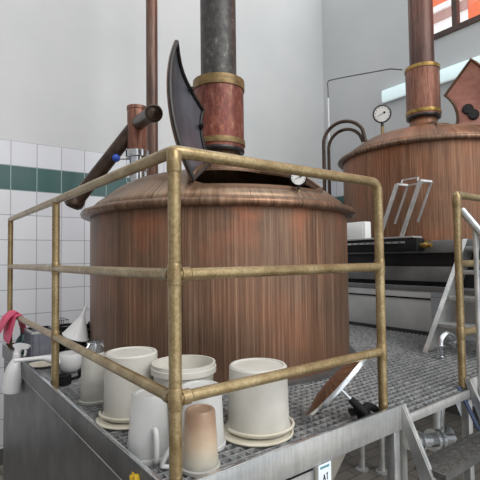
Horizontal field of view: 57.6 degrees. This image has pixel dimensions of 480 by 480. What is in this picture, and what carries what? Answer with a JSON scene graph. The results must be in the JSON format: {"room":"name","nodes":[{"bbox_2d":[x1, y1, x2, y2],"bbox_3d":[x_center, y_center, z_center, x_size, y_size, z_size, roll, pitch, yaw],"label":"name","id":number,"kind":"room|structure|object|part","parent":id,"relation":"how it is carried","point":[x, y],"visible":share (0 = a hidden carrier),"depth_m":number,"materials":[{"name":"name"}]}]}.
{"room":"processing plant","nodes":[
{"label":"processing plant","id":0,"kind":"room"},
{"bbox_2d":[0,0,323,182],"bbox_3d":[-1.853,-1.397,5.981,9.250,7.980,0.200,1,-3,-37],"label":"wall","id":1,"kind":"structure","parent":0,"point":[71,70],"depth_m":6.14,"materials":[{"name":"white paint"}]},
{"bbox_2d":[0,448,2,464],"bbox_3d":[-1.787,2.494,5.701,8.730,0.180,0.020,1,-3,-37],"label":"baseboard","id":2,"kind":"structure","parent":1,"relation":"attached to","point":[1,450],"depth_m":4.98,"materials":[{"name":"grey"}]},
{"bbox_2d":[0,139,322,448],"bbox_3d":[-1.809,0.619,5.782,8.738,3.575,0.012,1,-3,-37],"label":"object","id":3,"kind":"structure","parent":1,"relation":"attached to","point":[31,174],"depth_m":5.34,"materials":[{"name":"tile"}]},
{"bbox_2d":[0,411,479,479],"bbox_3d":[1.052,2.453,2.040,9.250,0.100,9.680,1,-3,-37],"label":"floor","id":4,"kind":"structure","parent":0,"point":[347,470],"depth_m":4.98,"materials":[{"name":"tile"}]},
{"bbox_2d":[146,0,157,175],"bbox_3d":[-0.945,-1.460,4.688,0.124,7.980,0.124,1,-3,-37],"label":"vertical pipe","id":5,"kind":"object","parent":4,"relation":"on","point":[151,5],"visible":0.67,"depth_m":4.65,"materials":[{"name":"orange metal"}]},
{"bbox_2d":[2,324,477,479],"bbox_3d":[0.212,1.650,3.444,3.282,1.638,2.974,1,-3,-37],"label":"work platform","id":6,"kind":"object","parent":4,"relation":"on","point":[48,434],"visible":0.43,"depth_m":2.25,"materials":[{"name":"metal"}]},
{"bbox_2d":[1,343,30,394],"bbox_3d":[-1.571,0.898,3.067,0.186,0.349,0.128,0,-2,-22],"label":"spray bottle","id":7,"kind":"object","parent":6,"relation":"hanging from","point":[12,379],"visible":0.91,"depth_m":3.02,"materials":[{"name":"white plastic"}]},
{"bbox_2d":[15,328,23,354],"bbox_3d":[-1.761,0.813,3.533,0.116,0.205,0.116,1,-3,-37],"label":"bottle","id":8,"kind":"object","parent":6,"relation":"on","point":[20,339],"visible":0.36,"depth_m":3.50,"materials":[{"name":"green plastic"}]},
{"bbox_2d":[24,325,50,361],"bbox_3d":[-1.527,0.792,3.347,0.186,0.224,0.276,1,-3,-37],"label":"plastic crate","id":9,"kind":"object","parent":6,"relation":"on","point":[40,344],"visible":0.62,"depth_m":3.23,"materials":[{"name":"grey plastic"}]},
{"bbox_2d":[29,360,50,368],"bbox_3d":[-1.394,0.883,3.086,0.200,0.020,0.200,1,-3,-37],"label":"plate","id":10,"kind":"object","parent":6,"relation":"on","point":[38,364],"visible":0.57,"depth_m":3.10,"materials":[{"name":"beige ceramic"}]},
{"bbox_2d":[14,350,81,372],"bbox_3d":[-1.231,0.814,2.842,0.427,0.133,0.172,1,-3,-37],"label":"ladle","id":11,"kind":"object","parent":6,"relation":"on","point":[70,361],"visible":0.77,"depth_m":2.84,"materials":[{"name":"white plastic"}]},
{"bbox_3d":[-1.290,0.788,2.805,0.287,0.083,0.080,1,-3,-37],"label":"handle","id":12,"kind":"part","parent":11,"relation":"part of","materials":[{"name":"white plastic"}]},
{"bbox_2d":[59,350,81,372],"bbox_3d":[-1.129,0.818,2.919,0.172,0.129,0.172,1,-3,-37],"label":"bowl","id":13,"kind":"object","parent":11,"relation":"on","point":[70,361],"depth_m":2.85,"materials":[{"name":"white plastic"}]},
{"bbox_3d":[-0.887,1.635,2.648,0.536,1.630,2.920,1,-3,-37],"label":"panel","id":14,"kind":"part","parent":6,"relation":"part of","materials":[{"name":"metal"}]},
{"bbox_2d":[59,317,68,351],"bbox_3d":[-1.426,0.768,3.462,0.090,0.282,0.145,1,-3,-37],"label":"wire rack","id":15,"kind":"object","parent":6,"relation":"on","point":[63,317],"visible":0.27,"depth_m":3.40,"materials":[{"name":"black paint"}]},
{"bbox_2d":[59,368,80,385],"bbox_3d":[-1.064,0.833,2.672,0.183,0.080,0.154,-2,-3,31],"label":"clamp","id":16,"kind":"object","parent":6,"relation":"on","point":[65,379],"visible":0.69,"depth_m":2.63,"materials":[{"name":"black plastic"}]},
{"bbox_2d":[60,322,89,350],"bbox_3d":[-1.409,0.808,3.672,0.319,0.218,0.317,1,-3,-37],"label":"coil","id":17,"kind":"object","parent":6,"relation":"on","point":[66,325],"visible":0.18,"depth_m":3.63,"materials":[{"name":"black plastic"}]},
{"bbox_2d":[66,340,84,350],"bbox_3d":[-1.159,0.797,3.072,0.128,0.185,0.128,1,-3,-37],"label":"canister","id":18,"kind":"object","parent":6,"relation":"on","point":[77,342],"visible":0.11,"depth_m":3.04,"materials":[{"name":"black plastic"}]},
{"bbox_2d":[62,305,88,341],"bbox_3d":[-1.160,0.588,3.081,0.182,0.255,0.184,1,-3,-37],"label":"funnel","id":19,"kind":"object","parent":18,"relation":"on","point":[77,331],"visible":1,"depth_m":3.04,"materials":[{"name":"white plastic"}]},
{"bbox_3d":[-1.102,0.866,2.494,0.012,0.110,2.966,1,-3,-37],"label":"kick plate","id":20,"kind":"part","parent":6,"relation":"part of","materials":[{"name":"metal"}]},
{"bbox_2d":[79,352,104,405],"bbox_3d":[-0.780,0.726,2.324,0.148,0.258,0.148,1,-3,-37],"label":"beaker","id":21,"kind":"object","parent":6,"relation":"on","point":[92,374],"visible":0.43,"depth_m":2.27,"materials":[{"name":"plastic"}]},
{"bbox_2d":[86,340,104,352],"bbox_3d":[-0.770,0.570,2.330,0.091,0.052,0.091,0,-2,-15],"label":"ring","id":22,"kind":"object","parent":21,"relation":"on","point":[98,346],"visible":0.88,"depth_m":2.30,"materials":[{"name":"metal"}]},
{"bbox_2d":[96,416,155,429],"bbox_3d":[-0.525,0.835,2.051,0.292,0.014,0.292,1,-3,-37],"label":"lid","id":23,"kind":"object","parent":6,"relation":"on","point":[103,423],"visible":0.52,"depth_m":1.96,"materials":[{"name":"beige plastic"}]},
{"bbox_2d":[98,346,157,422],"bbox_3d":[-0.526,0.682,2.087,0.287,0.292,0.282,1,-3,-37],"label":"plastic bucket","id":24,"kind":"object","parent":23,"relation":"on","point":[124,401],"visible":0.89,"depth_m":1.99,"materials":[{"name":"white plastic"}]},
{"bbox_3d":[-0.517,0.808,2.012,0.286,0.016,0.143,0,-2,-7],"label":"handle","id":25,"kind":"part","parent":24,"relation":"part of","materials":[{"name":"beige plastic"}]},
{"bbox_2d":[129,472,139,479],"bbox_3d":[-0.361,0.828,1.489,0.016,0.067,0.055,1,-3,-37],"label":"clip","id":26,"kind":"object","parent":6,"relation":"attached to","point":[133,476],"visible":1,"depth_m":1.48,"materials":[{"name":"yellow plastic"}]},
{"bbox_2d":[151,427,158,464],"bbox_3d":[-0.351,0.706,1.681,0.176,0.236,0.176,-1,-2,19],"label":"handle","id":27,"kind":"object","parent":6,"relation":"on","point":[154,430],"visible":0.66,"depth_m":1.58,"materials":[{"name":"white plastic"}]},
{"bbox_2d":[151,355,215,430],"bbox_3d":[-0.258,0.699,2.009,0.300,0.275,0.300,1,-3,-37],"label":"plastic tub","id":28,"kind":"object","parent":6,"relation":"on","point":[194,367],"visible":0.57,"depth_m":1.92,"materials":[{"name":"white plastic"}]},
{"bbox_2d":[160,404,220,477],"bbox_3d":[-0.167,0.713,1.561,0.194,0.212,0.157,1,-3,-37],"label":"jug","id":29,"kind":"object","parent":6,"relation":"on","point":[199,444],"visible":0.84,"depth_m":1.52,"materials":[{"name":"brown plastic"}]},
{"bbox_3d":[-0.244,0.771,1.563,0.086,0.098,0.016,-1,-2,-3],"label":"handle","id":30,"kind":"part","parent":29,"relation":"part of","materials":[{"name":"white plastic"}]},
{"bbox_2d":[7,145,387,479],"bbox_3d":[-0.645,0.315,2.877,1.137,1.122,2.939,1,-3,-37],"label":"railing","id":31,"kind":"object","parent":6,"relation":"on","point":[175,396],"visible":0.98,"depth_m":1.67,"materials":[{"name":"gold metal"}]},
{"bbox_3d":[-1.951,0.374,3.703,0.042,1.100,0.042,1,-3,-37],"label":"post","id":32,"kind":"part","parent":31,"relation":"part of","materials":[{"name":"gold metal"}]},
{"bbox_2d":[0,310,25,343],"bbox_3d":[-1.811,0.688,3.468,0.163,0.236,0.363,1,-3,-37],"label":"cloth","id":33,"kind":"object","parent":31,"relation":"hanging from","point":[8,320],"visible":0.88,"depth_m":3.44,"materials":[{"name":"pink fabric"}]},
{"bbox_3d":[-1.076,0.318,2.545,0.047,1.100,0.047,1,-3,-37],"label":"post","id":34,"kind":"part","parent":31,"relation":"part of","materials":[{"name":"gold metal"}]},
{"bbox_3d":[-1.081,0.168,2.556,0.048,0.048,2.893,1,-3,-37],"label":"rail","id":35,"kind":"part","parent":31,"relation":"part of","materials":[{"name":"gold metal"}]},
{"bbox_3d":[-1.077,0.562,2.540,0.048,0.048,2.893,1,-3,-37],"label":"rail","id":36,"kind":"part","parent":31,"relation":"part of","materials":[{"name":"gold metal"}]},
{"bbox_3d":[-0.208,0.260,1.397,0.049,1.101,0.049,1,-3,-37],"label":"post","id":37,"kind":"part","parent":31,"relation":"part of","materials":[{"name":"gold metal"}]},
{"bbox_3d":[-0.652,-0.195,2.899,1.132,0.102,2.936,1,-3,-37],"label":"rail","id":38,"kind":"part","parent":31,"relation":"part of","materials":[{"name":"gold metal"}]},
{"bbox_3d":[0.225,0.119,1.731,1.089,0.049,0.049,1,-3,-37],"label":"rail","id":39,"kind":"part","parent":31,"relation":"part of","materials":[{"name":"gold metal"}]},
{"bbox_3d":[0.229,0.514,1.715,1.089,0.049,0.049,1,-3,-37],"label":"rail","id":40,"kind":"part","parent":31,"relation":"part of","materials":[{"name":"gold metal"}]},
{"bbox_3d":[0.661,0.307,2.052,0.047,1.040,0.047,1,-3,-37],"label":"post","id":41,"kind":"part","parent":31,"relation":"part of","materials":[{"name":"gold metal"}]},
{"bbox_2d":[182,380,225,451],"bbox_3d":[-0.158,0.707,1.764,0.200,0.236,0.200,1,-3,-37],"label":"storage container","id":42,"kind":"object","parent":6,"relation":"on","point":[216,402],"visible":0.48,"depth_m":1.72,"materials":[{"name":"plastic"}]},
{"bbox_2d":[80,0,355,479],"bbox_3d":[-0.180,-1.698,3.608,2.140,7.610,2.140,1,-3,-37],"label":"kettle","id":43,"kind":"object","parent":6,"relation":"on","point":[231,216],"visible":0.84,"depth_m":2.67,"materials":[{"name":"orange metal"}]},
{"bbox_2d":[64,104,162,209],"bbox_3d":[-0.923,-0.675,3.461,1.097,0.827,0.423,-2,-3,36],"label":"pipe","id":44,"kind":"object","parent":43,"relation":"attached to","point":[133,138],"visible":0.74,"depth_m":3.50,"materials":[{"name":"orange metal"}]},
{"bbox_3d":[-0.998,-0.660,3.519,0.064,0.064,0.064,1,-3,-37],"label":"valve knob","id":45,"kind":"part","parent":44,"relation":"part of","materials":[{"name":"blue plastic"}]},
{"bbox_3d":[-0.350,-0.804,2.908,0.180,0.920,0.645,-1,-2,7],"label":"manhole lid","id":46,"kind":"part","parent":43,"relation":"part of","materials":[{"name":"grey metal"}]},
{"bbox_2d":[224,423,293,446],"bbox_3d":[0.072,0.820,1.876,0.316,0.014,0.316,1,-3,-37],"label":"lid","id":47,"kind":"object","parent":6,"relation":"on","point":[228,436],"visible":0.36,"depth_m":1.77,"materials":[{"name":"beige plastic"}]},
{"bbox_2d":[227,358,294,438],"bbox_3d":[0.084,0.679,1.904,0.311,0.268,0.301,1,-3,-37],"label":"plastic bucket","id":48,"kind":"object","parent":47,"relation":"on","point":[262,411],"visible":0.97,"depth_m":1.80,"materials":[{"name":"white plastic"}]},
{"bbox_3d":[0.119,0.793,1.839,0.312,0.016,0.163,1,-3,-30],"label":"handle","id":49,"kind":"part","parent":48,"relation":"part of","materials":[{"name":"beige plastic"}]},
{"bbox_3d":[0.051,1.628,1.494,0.630,1.530,0.006,1,-3,-37],"label":"panel","id":50,"kind":"part","parent":6,"relation":"part of","materials":[{"name":"silver metal"}]},
{"bbox_3d":[0.270,0.818,1.678,1.211,0.113,0.012,1,-3,-37],"label":"kick plate","id":51,"kind":"part","parent":6,"relation":"part of","materials":[{"name":"silver metal"}]},
{"bbox_2d":[303,350,378,421],"bbox_3d":[0.464,0.671,2.029,0.399,0.316,0.277,1,-3,-37],"label":"lid","id":52,"kind":"object","parent":6,"relation":"on","point":[343,376],"visible":0.86,"depth_m":1.94,"materials":[{"name":"orange metal"}]},
{"bbox_3d":[0.445,0.669,2.016,0.331,0.289,0.255,1,-3,-37],"label":"dish","id":53,"kind":"part","parent":52,"relation":"part of","materials":[{"name":"orange metal"}]},
{"bbox_3d":[0.451,0.669,1.996,0.267,0.244,0.072,0,-2,-13],"label":"handle rod","id":54,"kind":"part","parent":52,"relation":"part of","materials":[{"name":"metal"}]},
{"bbox_3d":[0.728,1.631,2.024,0.044,1.550,0.044,1,-3,-37],"label":"leg","id":55,"kind":"part","parent":6,"relation":"part of","materials":[{"name":"silver metal"}]},
{"bbox_2d":[435,331,456,358],"bbox_3d":[1.541,0.771,3.244,0.226,0.187,0.071,1,-3,-29],"label":"pipe elbow","id":56,"kind":"object","parent":6,"relation":"on","point":[440,345],"visible":0.98,"depth_m":3.21,"materials":[{"name":"metal"}]},
{"bbox_2d":[422,239,479,352],"bbox_3d":[1.975,0.421,3.429,0.943,0.895,0.642,1,-3,-37],"label":"ladder","id":57,"kind":"object","parent":6,"relation":"on","point":[441,323],"visible":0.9,"depth_m":3.56,"materials":[{"name":"silver metal"}]},
{"bbox_2d":[452,191,479,387],"bbox_3d":[1.762,0.286,2.884,1.306,1.122,0.049,1,-3,-37],"label":"railing","id":58,"kind":"object","parent":6,"relation":"on","point":[462,332],"visible":0.98,"depth_m":2.50,"materials":[{"name":"gold metal"}]},
{"bbox_3d":[1.260,0.287,2.505,0.049,1.101,0.049,1,-3,-37],"label":"post","id":59,"kind":"part","parent":58,"relation":"part of","materials":[{"name":"gold metal"}]},
{"bbox_3d":[1.748,-0.253,2.900,1.282,0.043,0.043,1,-3,-37],"label":"rail","id":60,"kind":"part","parent":58,"relation":"part of","materials":[{"name":"gold metal"}]},
{"bbox_3d":[1.766,0.542,2.875,1.260,0.040,0.040,1,-3,-37],"label":"rail","id":61,"kind":"part","parent":58,"relation":"part of","materials":[{"name":"gold metal"}]},
{"bbox_3d":[1.761,0.147,2.891,1.260,0.040,0.040,1,-3,-37],"label":"rail","id":62,"kind":"part","parent":58,"relation":"part of","materials":[{"name":"gold metal"}]},
{"bbox_3d":[1.309,1.642,2.475,0.044,1.550,0.044,1,-3,-37],"label":"leg","id":63,"kind":"part","parent":6,"relation":"part of","materials":[{"name":"silver metal"}]},
{"bbox_3d":[1.845,0.848,2.867,1.395,0.115,0.012,1,-3,-37],"label":"kick plate","id":64,"kind":"part","parent":6,"relation":"part of","materials":[{"name":"silver metal"}]},
{"bbox_2d":[322,119,366,190],"bbox_3d":[1.411,0.467,5.753,0.602,4.159,0.048,-2,-3,25],"label":"pipe","id":65,"kind":"object","parent":4,"relation":"on","point":[357,124],"visible":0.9,"depth_m":5.89,"materials":[{"name":"metal"}]},
{"bbox_2d":[327,128,363,194],"bbox_3d":[1.441,0.517,5.805,0.514,4.062,0.044,-2,-3,32],"label":"pipe","id":66,"kind":"object","parent":4,"relation":"on","point":[357,132],"visible":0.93,"depth_m":5.96,"materials":[{"name":"brown metal"}]},
{"bbox_2d":[348,239,479,474],"bbox_3d":[2.541,1.273,5.118,2.500,2.470,4.100,1,-3,-37],"label":"raised platform","id":67,"kind":"object","parent":4,"relation":"on","point":[433,266],"visible":0.27,"depth_m":4.35,"materials":[{"name":"metal"}]},
{"bbox_3d":[1.327,1.735,4.805,0.140,1.550,0.140,1,-3,-37],"label":"leg","id":68,"kind":"part","parent":67,"relation":"part of","materials":[{"name":"silver metal"}]},
{"bbox_3d":[1.526,1.730,4.742,0.140,1.550,0.140,1,-3,-37],"label":"leg","id":69,"kind":"part","parent":67,"relation":"part of","materials":[{"name":"silver metal"}]},
{"bbox_3d":[1.062,0.938,5.064,0.015,0.050,2.430,1,-3,-37],"label":"skirting","id":70,"kind":"part","parent":67,"relation":"part of","materials":[{"name":"metal"}]},
{"bbox_2d":[347,236,432,252],"bbox_3d":[1.418,0.052,4.476,0.161,0.145,1.166,1,-3,-37],"label":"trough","id":71,"kind":"object","parent":67,"relation":"on","point":[403,243],"visible":0.7,"depth_m":4.25,"materials":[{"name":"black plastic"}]},
{"bbox_2d":[347,221,370,238],"bbox_3d":[1.245,-0.098,4.739,0.104,0.179,0.350,1,-3,-37],"label":"switch box","id":72,"kind":"object","parent":71,"relation":"on","point":[355,230],"visible":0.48,"depth_m":4.63,"materials":[{"name":"white plastic"}]},
{"bbox_2d":[383,177,432,235],"bbox_3d":[1.615,-0.311,4.292,0.153,0.571,0.523,1,-3,-37],"label":"stand","id":73,"kind":"object","parent":71,"relation":"on","point":[421,181],"visible":0.95,"depth_m":4.21,"materials":[{"name":"silver metal"}]},
{"bbox_2d":[419,240,432,248],"bbox_3d":[1.734,0.039,4.058,0.064,0.084,0.116,1,-3,-37],"label":"tap","id":74,"kind":"object","parent":71,"relation":"on","point":[422,245],"depth_m":4.05,"materials":[{"name":"gold metal"}]},
{"bbox_3d":[1.069,0.731,5.080,0.010,0.365,2.430,1,-3,-37],"label":"panel","id":75,"kind":"part","parent":67,"relation":"part of","materials":[{"name":"silver metal"}]},
{"bbox_2d":[338,0,479,240],"bbox_3d":[2.333,-2.698,5.626,2.170,5.510,2.170,1,-3,-37],"label":"kettle","id":76,"kind":"object","parent":67,"relation":"on","point":[445,154],"visible":0.94,"depth_m":4.82,"materials":[{"name":"orange metal"}]},
{"bbox_3d":[2.754,-1.690,5.193,0.288,0.848,0.579,1,-3,-37],"label":"manhole lid","id":77,"kind":"part","parent":76,"relation":"part of","materials":[{"name":"orange metal"}]},
{"bbox_3d":[2.736,-1.574,5.240,0.124,0.124,0.049,-2,-2,22],"label":"lid knob","id":78,"kind":"part","parent":76,"relation":"part of","materials":[{"name":"black paint"}]},
{"bbox_3d":[2.791,-1.501,5.215,0.124,0.124,0.049,-2,-2,22],"label":"lid knob","id":79,"kind":"part","parent":76,"relation":"part of","materials":[{"name":"black paint"}]},
{"bbox_3d":[2.437,0.658,3.602,0.010,0.420,1.560,1,-3,-37],"label":"panel","id":80,"kind":"part","parent":67,"relation":"part of","materials":[{"name":"silver metal"}]},
{"bbox_2d":[399,402,461,479],"bbox_3d":[1.335,1.673,2.870,0.762,1.520,0.460,1,-3,-37],"label":"valve pipework","id":81,"kind":"object","parent":4,"relation":"on","point":[435,439],"visible":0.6,"depth_m":2.81,"materials":[{"name":"metal"}]},
{"bbox_3d":[1.389,1.137,2.765,0.220,0.358,0.165,-1,-2,19],"label":"lever","id":82,"kind":"part","parent":81,"relation":"part of","materials":[{"name":"metal"}]},
{"bbox_2d":[395,208,479,479],"bbox_3d":[1.275,1.094,1.951,0.728,2.606,0.847,1,-3,-37],"label":"stairs","id":83,"kind":"structure","parent":4,"relation":"on","point":[449,462],"depth_m":2.08,"materials":[{"name":"silver metal"}]},
{"bbox_3d":[1.531,0.342,2.198,0.043,1.089,0.822,1,-3,-37],"label":"handrail","id":84,"kind":"part","parent":83,"relation":"part of","materials":[{"name":"metal"}]},
{"bbox_2d":[322,0,479,182],"bbox_3d":[4.635,-1.522,4.818,0.300,7.980,9.480,1,-3,-37],"label":"wall","id":85,"kind":"structure","parent":0,"point":[359,36],"depth_m":7.74,"materials":[{"name":"white paint"}]},
{"bbox_2d":[327,68,402,141],"bbox_3d":[1.709,0.102,5.912,1.085,4.893,0.053,-3,-3,38],"label":"conduit","id":86,"kind":"object","parent":85,"relation":"attached to","point":[389,68],"visible":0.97,"depth_m":6.28,"materials":[{"name":"metal"}]},
{"bbox_2d":[382,83,405,102],"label":"wall light","id":87,"kind":"object","parent":85,"relation":"attached to","point":[399,91],"depth_m":7.18,"materials":[{"name":"white plastic"}]},
{"bbox_2d":[326,181,475,405],"bbox_3d":[4.538,0.496,4.638,0.012,3.575,9.468,1,-3,-37],"label":"trim","id":88,"kind":"structure","parent":85,"relation":"attached to","point":[337,191],"depth_m":6.82,"materials":[{"name":"metal"}]},
{"bbox_2d":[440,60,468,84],"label":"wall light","id":89,"kind":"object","parent":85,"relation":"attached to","point":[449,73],"depth_m":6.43,"materials":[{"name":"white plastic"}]},
{"bbox_2d":[434,0,479,39],"bbox_3d":[3.891,-4.161,5.676,0.130,2.020,3.335,1,-3,-37],"label":"window","id":90,"kind":"structure","parent":85,"relation":"in","point":[455,4],"depth_m":6.49,"materials":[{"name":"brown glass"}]},
{"bbox_2d":[445,404,479,420],"bbox_3d":[4.554,2.372,4.566,0.020,0.180,9.480,1,-3,-37],"label":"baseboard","id":91,"kind":"structure","parent":85,"relation":"attached to","point":[453,409],"depth_m":6.39,"materials":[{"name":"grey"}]},
{"bbox_2d":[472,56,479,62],"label":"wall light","id":92,"kind":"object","parent":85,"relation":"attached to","point":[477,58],"depth_m":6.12,"materials":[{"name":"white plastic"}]},
{"label":"outside","id":93,"kind":"structure","parent":0,"visible":0},
{"bbox_2d":[433,0,479,33],"bbox_3d":[11.216,-6.083,12.851,4.150,17.580,20.000,1,-3,-37],"label":"building","id":94,"kind":"structure","parent":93,"point":[442,13],"depth_m":14.99,"materials":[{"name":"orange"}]},
{"bbox_3d":[7.181,-7.697,18.318,4.050,0.320,6.550,1,-3,-37],"label":"cornice","id":95,"kind":"part","parent":94,"relation":"part of","materials":[{"name":"brown"}]}
]}

